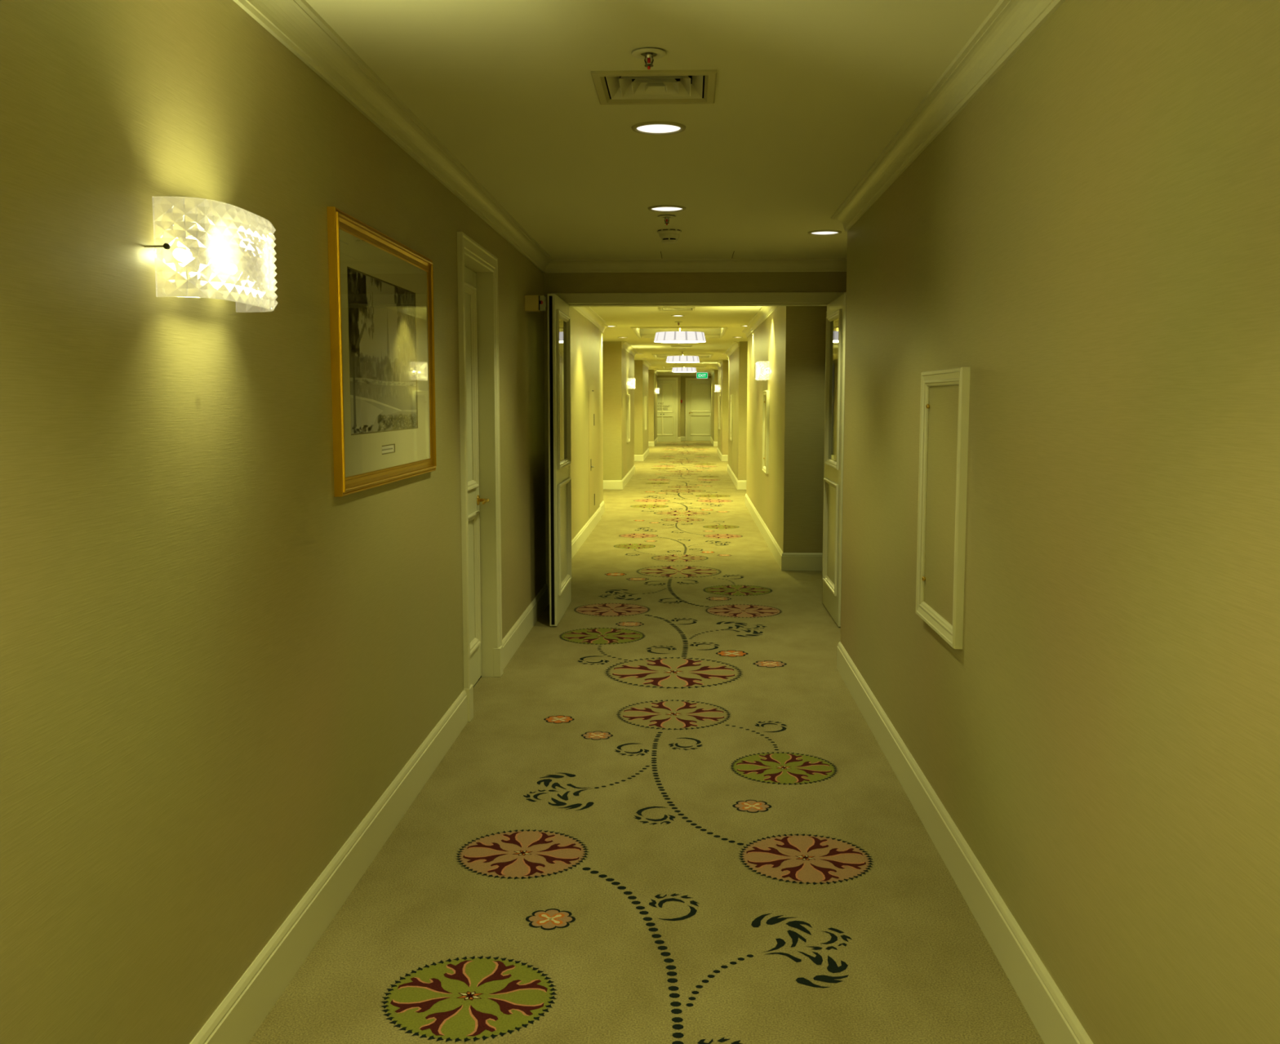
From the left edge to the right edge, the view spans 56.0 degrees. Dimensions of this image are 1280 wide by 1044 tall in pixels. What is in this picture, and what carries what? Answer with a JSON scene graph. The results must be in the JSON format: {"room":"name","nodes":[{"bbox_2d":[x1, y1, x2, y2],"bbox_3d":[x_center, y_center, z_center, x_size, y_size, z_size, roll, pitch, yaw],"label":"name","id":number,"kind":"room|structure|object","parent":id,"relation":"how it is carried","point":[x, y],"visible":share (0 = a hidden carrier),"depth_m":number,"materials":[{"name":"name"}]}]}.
{"room":"hotel corridor","nodes":[
{"label":"hotel corridor","id":0,"kind":"room"},
{"bbox_2d":[0,0,546,1043],"bbox_3d":[-1.064,-0.074,1.177,0.250,2.750,14.270,0,6,2],"label":"wall","id":1,"kind":"structure","parent":0,"point":[216,662],"depth_m":2.38,"materials":[{"name":"paint"}]},
{"bbox_2d":[144,196,277,312],"bbox_3d":[-0.822,-0.520,2.382,0.135,0.179,0.420,0,6,2],"label":"wall sconce","id":2,"kind":"object","parent":1,"relation":"attached to","point":[204,248],"visible":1,"depth_m":2.22,"materials":[{"name":"clear glass"}]},
{"bbox_2d":[189,689,467,1043],"bbox_3d":[-0.993,1.377,-0.231,0.015,0.147,11.183,0,6,2],"label":"baseboard","id":3,"kind":"structure","parent":1,"relation":"attached to","point":[237,1019],"depth_m":3.21,"materials":[{"name":"beige paint"}]},
{"bbox_2d":[327,206,436,497],"bbox_3d":[-0.814,-0.528,3.940,0.028,0.793,1.255,0,6,2],"label":"framed picture","id":4,"kind":"object","parent":1,"relation":"attached to","point":[381,288],"visible":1,"depth_m":3.78,"materials":[{"name":"gold metal"}]},
{"bbox_2d":[346,267,417,434],"bbox_3d":[-0.821,-0.533,3.885,0.001,0.481,0.866,0,6,2],"label":"photograph","id":5,"kind":"object","parent":4,"relation":"attached to","point":[382,308],"depth_m":3.83,"materials":[{"name":"grey paper"}]},
{"bbox_2d":[457,231,502,722],"bbox_3d":[-0.811,-0.223,5.697,0.158,2.132,0.956,0,6,2],"label":"door","id":6,"kind":"structure","parent":1,"relation":"in","point":[477,267],"depth_m":6.01,"materials":[{"name":"beige paint"}]},
{"bbox_2d":[502,583,548,670],"bbox_3d":[-0.691,0.609,7.330,0.015,0.147,2.145,0,6,2],"label":"baseboard","id":7,"kind":"structure","parent":1,"relation":"attached to","point":[513,640],"depth_m":7.17,"materials":[{"name":"beige paint"}]},
{"bbox_2d":[524,294,546,311],"bbox_3d":[-0.631,-1.321,7.274,0.123,0.094,0.091,0,6,2],"label":"holder","id":8,"kind":"object","parent":1,"relation":"attached to","point":[533,303],"visible":1,"depth_m":7.23,"materials":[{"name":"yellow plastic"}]},
{"bbox_2d":[232,0,847,272],"bbox_3d":[0.113,-1.009,1.035,2.105,0.082,14.270,0,6,2],"label":"trim","id":9,"kind":"structure","parent":1,"relation":"attached to","point":[295,24],"depth_m":4.22,"materials":[{"name":"beige paint"}]},
{"bbox_2d":[568,306,603,540],"bbox_3d":[-0.731,-1.153,11.807,0.300,2.750,6.750,0,6,2],"label":"wall","id":10,"kind":"structure","parent":0,"point":[586,339],"depth_m":12.16,"materials":[{"name":"paint"}]},
{"bbox_2d":[571,501,604,559],"bbox_3d":[-0.783,0.141,11.948,0.435,0.147,6.765,0,6,2],"label":"baseboard","id":11,"kind":"structure","parent":10,"relation":"attached to","point":[579,540],"depth_m":12.36,"materials":[{"name":"beige paint"}]},
{"bbox_2d":[572,306,605,328],"bbox_3d":[-0.559,-2.024,11.285,0.077,0.082,5.900,0,6,2],"label":"trim","id":12,"kind":"structure","parent":10,"relation":"attached to","point":[588,313],"depth_m":12.58,"materials":[{"name":"beige paint"}]},
{"bbox_2d":[588,390,595,516],"bbox_3d":[-0.508,-0.759,13.146,0.042,1.355,0.730,0,6,2],"label":"door","id":13,"kind":"structure","parent":10,"relation":"in","point":[591,393],"depth_m":13.10,"materials":[{"name":"wood"}]},
{"bbox_2d":[599,323,608,333],"bbox_3d":[-0.447,-2.365,14.640,0.077,0.082,0.850,0,6,2],"label":"trim","id":14,"kind":"structure","parent":10,"relation":"attached to","point":[603,326],"depth_m":14.72,"materials":[{"name":"beige paint"}]},
{"bbox_2d":[602,341,634,479],"bbox_3d":[-0.352,-2.114,21.276,0.300,2.750,4.500,0,6,2],"label":"wall","id":15,"kind":"structure","parent":0,"point":[618,364],"depth_m":19.10,"materials":[{"name":"paint"}]},
{"bbox_2d":[603,465,635,489],"bbox_3d":[-0.405,-0.820,21.410,0.435,0.147,4.530,0,6,2],"label":"baseboard","id":16,"kind":"structure","parent":15,"relation":"attached to","point":[607,484],"depth_m":19.16,"materials":[{"name":"beige paint"}]},
{"bbox_2d":[626,394,630,442],"bbox_3d":[-0.200,-1.811,20.994,0.028,0.824,0.590,0,6,2],"label":"wall panel","id":17,"kind":"object","parent":15,"relation":"attached to","point":[628,395],"visible":1,"depth_m":20.74,"materials":[{"name":"beige paint"}]},
{"bbox_2d":[621,341,638,356],"bbox_3d":[-0.164,-3.028,21.176,0.077,0.082,4.500,0,6,2],"label":"trim","id":18,"kind":"structure","parent":15,"relation":"attached to","point":[624,344],"depth_m":20.54,"materials":[{"name":"beige paint"}]},
{"bbox_2d":[626,377,635,388],"bbox_3d":[-0.149,-2.405,20.886,0.135,0.179,0.420,0,6,2],"label":"wall sconce","id":19,"kind":"object","parent":15,"relation":"attached to","point":[631,381],"visible":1,"depth_m":20.70,"materials":[{"name":"white glass"}]},
{"bbox_2d":[634,360,648,454],"bbox_3d":[-0.007,-2.990,29.900,0.300,2.750,3.950,0,6,2],"label":"wall","id":20,"kind":"structure","parent":0,"point":[641,371],"depth_m":28.00,"materials":[{"name":"paint"}]},
{"bbox_2d":[634,448,648,461],"bbox_3d":[-0.059,-1.695,30.034,0.435,0.147,3.980,0,6,2],"label":"baseboard","id":21,"kind":"structure","parent":20,"relation":"attached to","point":[637,457],"depth_m":28.06,"materials":[{"name":"beige paint"}]},
{"bbox_2d":[644,395,646,430],"bbox_3d":[0.136,-2.664,29.394,0.028,0.824,0.590,0,6,2],"label":"wall panel","id":22,"kind":"object","parent":20,"relation":"attached to","point":[645,396],"visible":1,"depth_m":29.14,"materials":[{"name":"beige paint"}]},
{"bbox_2d":[642,360,651,368],"bbox_3d":[0.181,-3.903,29.800,0.077,0.082,3.950,0,6,2],"label":"trim","id":23,"kind":"structure","parent":20,"relation":"attached to","point":[645,362],"depth_m":29.22,"materials":[{"name":"beige paint"}]},
{"bbox_2d":[247,440,1044,1043],"bbox_3d":[0.734,-0.390,18.491,3.800,0.121,49.500,0,6,2],"label":"floor","id":24,"kind":"structure","parent":0,"point":[671,815],"depth_m":3.82,"materials":[{"name":"carpet"}]},
{"bbox_2d":[525,908,575,929],"bbox_3d":[-0.246,1.091,3.305,0.131,0.001,0.131,3,6,25],"label":"flower","id":25,"kind":"object","parent":24,"relation":"on","point":[535,918],"depth_m":3.30,"materials":[{"name":"orange carpet"}]},
{"bbox_2d":[543,715,574,723],"bbox_3d":[-0.361,0.881,5.372,0.131,0.001,0.131,3,6,25],"label":"flower","id":26,"kind":"object","parent":24,"relation":"on","point":[547,718],"depth_m":5.37,"materials":[{"name":"orange carpet"}]},
{"bbox_2d":[581,731,613,740],"bbox_3d":[-0.182,0.907,5.114,0.131,0.001,0.131,-2,6,-20],"label":"flower","id":27,"kind":"object","parent":24,"relation":"on","point":[585,735],"depth_m":5.11,"materials":[{"name":"orange carpet"}]},
{"bbox_2d":[604,573,626,576],"bbox_3d":[-0.200,0.428,9.838,0.175,0.001,0.175,3,6,25],"label":"flower","id":28,"kind":"object","parent":24,"relation":"on","point":[605,574],"depth_m":9.82,"materials":[{"name":"orange carpet"}]},
{"bbox_2d":[615,621,644,626],"bbox_3d":[-0.065,0.649,7.656,0.175,0.001,0.175,-2,6,-20],"label":"flower","id":29,"kind":"object","parent":24,"relation":"on","point":[618,624],"depth_m":7.66,"materials":[{"name":"orange carpet"}]},
{"bbox_2d":[626,577,648,581],"bbox_3d":[-0.019,0.455,9.574,0.175,0.001,0.175,3,6,25],"label":"flower","id":30,"kind":"object","parent":24,"relation":"on","point":[628,579],"depth_m":9.57,"materials":[{"name":"orange carpet"}]},
{"bbox_2d":[706,596,731,600],"bbox_3d":[0.566,0.550,8.632,0.175,0.001,0.175,3,6,25],"label":"flower","id":31,"kind":"object","parent":24,"relation":"on","point":[708,598],"depth_m":8.63,"materials":[{"name":"orange carpet"}]},
{"bbox_2d":[717,554,731,555],"bbox_3d":[0.776,0.305,11.045,0.131,0.001,0.131,-2,6,-20],"label":"flower","id":32,"kind":"object","parent":24,"relation":"on","point":[717,554],"depth_m":11.06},
{"bbox_2d":[715,650,747,657],"bbox_3d":[0.517,0.740,6.766,0.175,0.001,0.175,-2,6,-20],"label":"flower","id":33,"kind":"object","parent":24,"relation":"on","point":[718,653],"depth_m":6.76,"materials":[{"name":"orange carpet"}]},
{"bbox_2d":[732,800,771,813],"bbox_3d":[0.393,0.998,4.224,0.131,0.001,0.131,-2,6,-20],"label":"flower","id":34,"kind":"object","parent":24,"relation":"on","point":[738,806],"depth_m":4.22,"materials":[{"name":"orange carpet"}]},
{"bbox_2d":[752,660,786,667],"bbox_3d":[0.702,0.767,6.500,0.175,0.001,0.175,-2,6,-20],"label":"flower","id":35,"kind":"object","parent":24,"relation":"on","point":[756,664],"depth_m":6.50,"materials":[{"name":"orange carpet"}]},
{"bbox_2d":[305,0,999,259],"bbox_3d":[0.041,-1.233,0.909,3.800,0.390,14.660,0,6,2],"label":"ceiling","id":36,"kind":"structure","parent":0,"point":[809,94],"depth_m":3.83,"materials":[{"name":"beige paint"}]},
{"bbox_2d":[631,48,666,69],"bbox_3d":[0.024,-1.252,3.266,0.094,0.046,0.094,0,6,2],"label":"sprinkler","id":37,"kind":"object","parent":36,"relation":"attached to","point":[648,54],"visible":1,"depth_m":3.26,"materials":[{"name":"beige metal"}]},
{"bbox_2d":[640,52,657,56],"bbox_3d":[0.024,-1.270,3.264,0.045,0.001,0.045,0,6,2],"label":"sprinkler","id":38,"kind":"object","parent":37,"relation":"on","point":[642,54],"depth_m":3.27,"materials":[{"name":"metal"}]},
{"bbox_2d":[591,69,716,104],"bbox_3d":[0.047,-1.387,3.620,0.362,0.168,0.362,0,6,2],"label":"ceiling vent","id":39,"kind":"object","parent":36,"relation":"in","point":[692,86],"visible":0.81,"depth_m":3.66,"materials":[{"name":"white metal"}]},
{"bbox_2d":[631,120,685,134],"bbox_3d":[0.065,-1.365,4.171,0.190,0.010,0.190,0,6,2],"label":"recessed light","id":40,"kind":"object","parent":36,"relation":"in","point":[655,127],"visible":1,"depth_m":4.17,"materials":[{"name":"beige paint"}]},
{"bbox_2d":[657,214,675,225],"bbox_3d":[0.138,-1.548,6.175,0.094,0.046,0.094,0,6,2],"label":"sprinkler","id":41,"kind":"object","parent":36,"relation":"attached to","point":[665,217],"visible":1,"depth_m":6.17,"materials":[{"name":"silver metal"}]},
{"bbox_2d":[648,204,686,212],"bbox_3d":[0.133,-1.543,5.924,0.190,0.010,0.190,0,6,2],"label":"recessed light","id":42,"kind":"object","parent":36,"relation":"in","point":[660,208],"visible":1,"depth_m":5.92,"materials":[{"name":"beige paint"}]},
{"bbox_2d":[657,228,681,244],"bbox_3d":[0.164,-1.589,6.713,0.134,0.073,0.136,0,6,2],"label":"smoke detector","id":43,"kind":"object","parent":36,"relation":"attached to","point":[668,236],"visible":1,"depth_m":6.67,"materials":[{"name":"beige plastic"}]},
{"bbox_2d":[808,229,841,235],"bbox_3d":[1.040,-1.629,6.774,0.190,0.010,0.190,0,6,2],"label":"recessed light","id":44,"kind":"object","parent":36,"relation":"in","point":[826,232],"visible":1,"depth_m":6.76,"materials":[{"name":"beige paint"}]},
{"bbox_2d":[648,369,657,441],"bbox_3d":[0.358,-3.916,39.021,0.300,2.750,4.200,0,6,2],"label":"wall","id":45,"kind":"structure","parent":0,"point":[652,377],"depth_m":37.00,"materials":[{"name":"paint"}]},
{"bbox_2d":[648,437,657,446],"bbox_3d":[0.305,-2.620,39.147,0.435,0.147,4.215,0,6,2],"label":"baseboard","id":46,"kind":"structure","parent":45,"relation":"attached to","point":[650,443],"depth_m":37.05,"materials":[{"name":"beige paint"}]},
{"bbox_2d":[654,387,659,393],"bbox_3d":[0.543,-4.161,38.184,0.135,0.179,0.420,0,6,2],"label":"wall sconce","id":47,"kind":"object","parent":45,"relation":"attached to","point":[656,390],"visible":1,"depth_m":38.00,"materials":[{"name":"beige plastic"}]},
{"bbox_2d":[590,306,761,373],"bbox_3d":[1.025,-3.711,25.515,3.800,0.430,34.840,0,6,2],"label":"ceiling","id":48,"kind":"structure","parent":0,"point":[719,325],"depth_m":16.06,"materials":[{"name":"beige paint"}]},
{"bbox_2d":[658,306,695,311],"bbox_3d":[0.372,-2.220,12.082,0.362,0.168,0.362,0,6,2],"label":"ceiling vent","id":49,"kind":"object","parent":48,"relation":"in","point":[661,308],"visible":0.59,"depth_m":12.14,"materials":[{"name":"beige metal"}]},
{"bbox_2d":[671,315,684,316],"bbox_3d":[0.412,-2.245,13.084,0.156,0.010,0.156,0,6,2],"label":"recessed light","id":50,"kind":"object","parent":48,"relation":"in","point":[671,315],"visible":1,"depth_m":13.05,"materials":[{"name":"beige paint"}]},
{"bbox_2d":[653,328,706,342],"bbox_3d":[0.545,-2.584,16.414,0.716,0.253,0.716,0,6,2],"label":"pendant light","id":51,"kind":"object","parent":48,"relation":"attached to","point":[679,336],"visible":0.91,"depth_m":16.15,"materials":[{"name":"white glass"}]},
{"bbox_2d":[655,340,705,342],"bbox_3d":[0.545,-2.465,16.427,0.702,0.004,0.702,0,6,2],"label":"diffuser","id":52,"kind":"object","parent":51,"relation":"attached to","point":[656,341],"depth_m":16.41,"materials":[{"name":"white plastic"}]},
{"bbox_2d":[671,345,692,346],"bbox_3d":[0.708,-3.073,20.483,0.362,0.168,0.362,0,6,2],"label":"ceiling vent","id":53,"kind":"object","parent":48,"relation":"in","point":[671,345],"visible":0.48,"depth_m":20.41,"materials":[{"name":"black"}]},
{"bbox_2d":[666,355,699,363],"bbox_3d":[0.901,-3.487,25.312,0.716,0.253,0.716,0,6,2],"label":"pendant light","id":54,"kind":"object","parent":48,"relation":"attached to","point":[680,359],"visible":0.92,"depth_m":25.05,"materials":[{"name":"white glass"}]},
{"bbox_2d":[669,361,696,362],"bbox_3d":[0.901,-3.368,25.324,0.702,0.004,0.702,0,6,2],"label":"diffuser","id":55,"kind":"object","parent":54,"relation":"attached to","point":[669,362],"depth_m":25.25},
{"bbox_2d":[671,366,697,372],"bbox_3d":[1.257,-4.391,34.209,0.716,0.253,0.716,0,6,2],"label":"pendant light","id":56,"kind":"object","parent":48,"relation":"attached to","point":[684,369],"visible":0.92,"depth_m":33.92,"materials":[{"name":"white glass"}]},
{"bbox_2d":[696,372,707,378],"bbox_3d":[2.050,-4.841,39.663,0.366,0.208,0.042,0,6,2],"label":"exit sign","id":57,"kind":"object","parent":48,"relation":"hanging from","point":[699,375],"visible":1,"depth_m":39.64,"materials":[{"name":"green plastic"}]},
{"bbox_2d":[657,375,711,441],"bbox_3d":[1.470,-4.194,41.765,3.000,2.750,1.400,0,6,2],"label":"wall","id":58,"kind":"structure","parent":0,"point":[682,380],"depth_m":41.97,"materials":[{"name":"paint"}]},
{"bbox_2d":[657,377,678,441],"bbox_3d":[0.763,-3.843,41.130,1.070,2.180,0.084,0,6,2],"label":"door","id":59,"kind":"structure","parent":58,"relation":"in","point":[668,395],"depth_m":41.10,"materials":[{"name":"beige paint"}]},
{"bbox_2d":[657,373,680,375],"bbox_3d":[0.984,-5.036,40.956,0.790,0.082,0.077,0,6,2],"label":"trim","id":60,"kind":"structure","parent":58,"relation":"attached to","point":[659,374],"depth_m":40.97,"materials":[{"name":"beige paint"}]},
{"bbox_2d":[677,436,684,441],"bbox_3d":[1.444,-2.878,41.691,0.178,0.147,1.035,1,6,7],"label":"baseboard","id":61,"kind":"structure","parent":58,"relation":"attached to","point":[681,438],"depth_m":42.18,"materials":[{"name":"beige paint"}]},
{"bbox_2d":[680,373,711,376],"bbox_3d":[1.949,-5.133,41.913,1.062,0.082,0.077,0,6,2],"label":"trim","id":62,"kind":"structure","parent":58,"relation":"attached to","point":[682,375],"depth_m":41.94,"materials":[{"name":"beige paint"}]},
{"bbox_2d":[684,377,711,440],"bbox_3d":[2.112,-3.937,42.052,1.058,2.180,0.125,0,6,2],"label":"door","id":63,"kind":"structure","parent":58,"relation":"in","point":[698,391],"depth_m":42.06,"materials":[{"name":"beige paint"}]},
{"bbox_2d":[543,271,846,604],"bbox_3d":[0.332,-0.799,8.315,3.800,2.750,0.180,0,6,2],"label":"wall","id":64,"kind":"structure","parent":0,"point":[725,282],"depth_m":8.14,"materials":[{"name":"paint"}]},
{"bbox_2d":[551,292,846,306],"bbox_3d":[0.396,-0.495,8.335,1.998,2.142,0.196,0,6,2],"label":"door frame","id":65,"kind":"structure","parent":64,"relation":"in","point":[680,299],"depth_m":8.14,"materials":[{"name":"beige paint"}]},
{"bbox_2d":[546,293,571,626],"bbox_3d":[-0.525,-0.416,7.904,0.075,2.060,0.923,0,6,2],"label":"door","id":66,"kind":"structure","parent":65,"relation":"attached to","point":[558,319],"depth_m":7.61,"materials":[{"name":"beige paint"}]},
{"bbox_2d":[822,293,846,626],"bbox_3d":[1.281,-0.413,7.867,0.075,2.060,0.893,0,6,2],"label":"door","id":67,"kind":"structure","parent":65,"relation":"attached to","point":[836,309],"depth_m":7.83,"materials":[{"name":"beige paint"}]},
{"bbox_2d":[711,369,718,441],"bbox_3d":[2.544,-3.960,39.457,0.330,2.750,5.150,0,6,2],"label":"wall","id":68,"kind":"structure","parent":0,"point":[714,377],"depth_m":37.01,"materials":[{"name":"paint"}]},
{"bbox_2d":[710,436,717,446],"bbox_3d":[2.581,-2.664,39.580,0.435,0.147,5.165,0,6,2],"label":"baseboard","id":69,"kind":"structure","parent":68,"relation":"attached to","point":[714,443],"depth_m":37.02,"materials":[{"name":"beige paint"}]},
{"bbox_2d":[717,360,728,454],"bbox_3d":[2.169,-3.009,30.088,0.330,2.750,4.400,0,6,2],"label":"wall","id":70,"kind":"structure","parent":0,"point":[723,371],"depth_m":27.98,"materials":[{"name":"paint"}]},
{"bbox_2d":[715,384,719,391],"bbox_3d":[1.933,-3.327,29.964,0.135,0.179,0.420,0,6,2],"label":"wall sconce","id":71,"kind":"object","parent":70,"relation":"attached to","point":[717,386],"visible":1,"depth_m":29.78,"materials":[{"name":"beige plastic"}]},
{"bbox_2d":[715,360,723,368],"bbox_3d":[1.966,-3.924,30.003,0.077,0.082,4.400,0,6,2],"label":"trim","id":72,"kind":"structure","parent":70,"relation":"attached to","point":[720,362],"depth_m":29.33,"materials":[{"name":"beige paint"}]},
{"bbox_2d":[718,395,720,429],"bbox_3d":[1.990,-2.737,30.117,0.028,0.824,0.590,0,6,2],"label":"wall panel","id":73,"kind":"object","parent":70,"relation":"attached to","point":[719,397],"visible":1,"depth_m":29.85,"materials":[{"name":"beige paint"}]},
{"bbox_2d":[716,448,728,461],"bbox_3d":[2.207,-1.714,30.218,0.435,0.147,4.430,0,6,2],"label":"baseboard","id":74,"kind":"structure","parent":70,"relation":"attached to","point":[723,457],"depth_m":28.03,"materials":[{"name":"beige paint"}]},
{"bbox_2d":[728,341,747,479],"bbox_3d":[1.824,-2.134,21.464,0.330,2.750,4.950,0,6,2],"label":"wall","id":75,"kind":"structure","parent":0,"point":[738,360],"depth_m":19.12,"materials":[{"name":"paint"}]},
{"bbox_2d":[729,394,733,440],"bbox_3d":[1.656,-1.890,21.767,0.028,0.824,0.590,0,6,2],"label":"wall panel","id":76,"kind":"object","parent":75,"relation":"attached to","point":[731,395],"visible":1,"depth_m":21.51,"materials":[{"name":"beige paint"}]},
{"bbox_2d":[724,341,739,357],"bbox_3d":[1.621,-3.049,21.379,0.077,0.082,4.950,0,6,2],"label":"trim","id":77,"kind":"structure","parent":75,"relation":"attached to","point":[735,344],"depth_m":20.60,"materials":[{"name":"beige paint"}]},
{"bbox_2d":[727,463,746,489],"bbox_3d":[1.862,-0.839,21.594,0.435,0.147,4.980,0,6,2],"label":"baseboard","id":78,"kind":"structure","parent":75,"relation":"attached to","point":[740,484],"depth_m":19.31,"materials":[{"name":"beige paint"}]},
{"bbox_2d":[746,306,826,552],"bbox_3d":[1.491,-1.287,13.128,0.330,2.750,6.420,0,6,2],"label":"wall","id":79,"kind":"structure","parent":0,"point":[788,500],"depth_m":10.03,"materials":[{"name":"paint"}]},
{"bbox_2d":[742,306,777,337],"bbox_3d":[1.287,-2.203,13.043,0.077,0.082,6.420,0,6,2],"label":"trim","id":80,"kind":"structure","parent":79,"relation":"attached to","point":[764,312],"depth_m":13.12,"materials":[{"name":"beige paint"}]},
{"bbox_2d":[755,360,769,380],"bbox_3d":[1.209,-1.490,11.872,0.135,0.179,0.420,0,6,2],"label":"wall sconce","id":81,"kind":"object","parent":79,"relation":"attached to","point":[762,369],"visible":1,"depth_m":11.69,"materials":[{"name":"white glass"}]},
{"bbox_2d":[762,390,769,474],"bbox_3d":[1.272,-0.916,12.174,0.028,0.824,0.590,0,6,2],"label":"wall panel","id":82,"kind":"object","parent":79,"relation":"attached to","point":[766,393],"visible":1,"depth_m":12.21,"materials":[{"name":"beige paint"}]},
{"bbox_2d":[745,493,822,570],"bbox_3d":[1.528,0.008,13.258,0.435,0.147,6.450,0,6,2],"label":"baseboard","id":83,"kind":"structure","parent":79,"relation":"attached to","point":[785,561],"depth_m":10.06,"materials":[{"name":"beige paint"}]},
{"bbox_2d":[840,0,1279,1043],"bbox_3d":[0.915,0.033,0.120,0.200,2.750,12.305,0,6,2],"label":"wall","id":84,"kind":"structure","parent":0,"point":[1094,235],"depth_m":2.34,"materials":[{"name":"paint"}]},
{"bbox_2d":[915,367,970,648],"bbox_3d":[0.947,-0.065,3.793,0.028,0.824,0.590,0,6,2],"label":"wall panel","id":85,"kind":"object","parent":84,"relation":"attached to","point":[944,393],"visible":1,"depth_m":3.76,"materials":[{"name":"beige paint"}]},
{"bbox_2d":[831,0,1065,231],"bbox_3d":[0.903,-0.910,0.064,0.327,0.082,12.382,0,6,2],"label":"trim","id":86,"kind":"structure","parent":84,"relation":"attached to","point":[1011,24],"depth_m":3.52,"materials":[{"name":"beige paint"}]},
{"bbox_2d":[836,641,1093,1043],"bbox_3d":[0.908,1.327,0.259,0.215,0.147,12.320,0,6,2],"label":"baseboard","id":87,"kind":"structure","parent":84,"relation":"attached to","point":[1051,1014],"depth_m":3.29,"materials":[{"name":"beige paint"}]},
{"bbox_3d":[1.637,-0.891,9.224,0.265,2.750,1.750,0,6,2],"label":"wall","id":88,"kind":"structure","parent":0,"visible":0},
{"bbox_2d":[822,311,826,569],"bbox_3d":[1.510,-0.578,9.236,0.084,2.125,0.960,0,6,2],"label":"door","id":89,"kind":"structure","parent":88,"relation":"in","point":[826,311],"depth_m":9.72,"materials":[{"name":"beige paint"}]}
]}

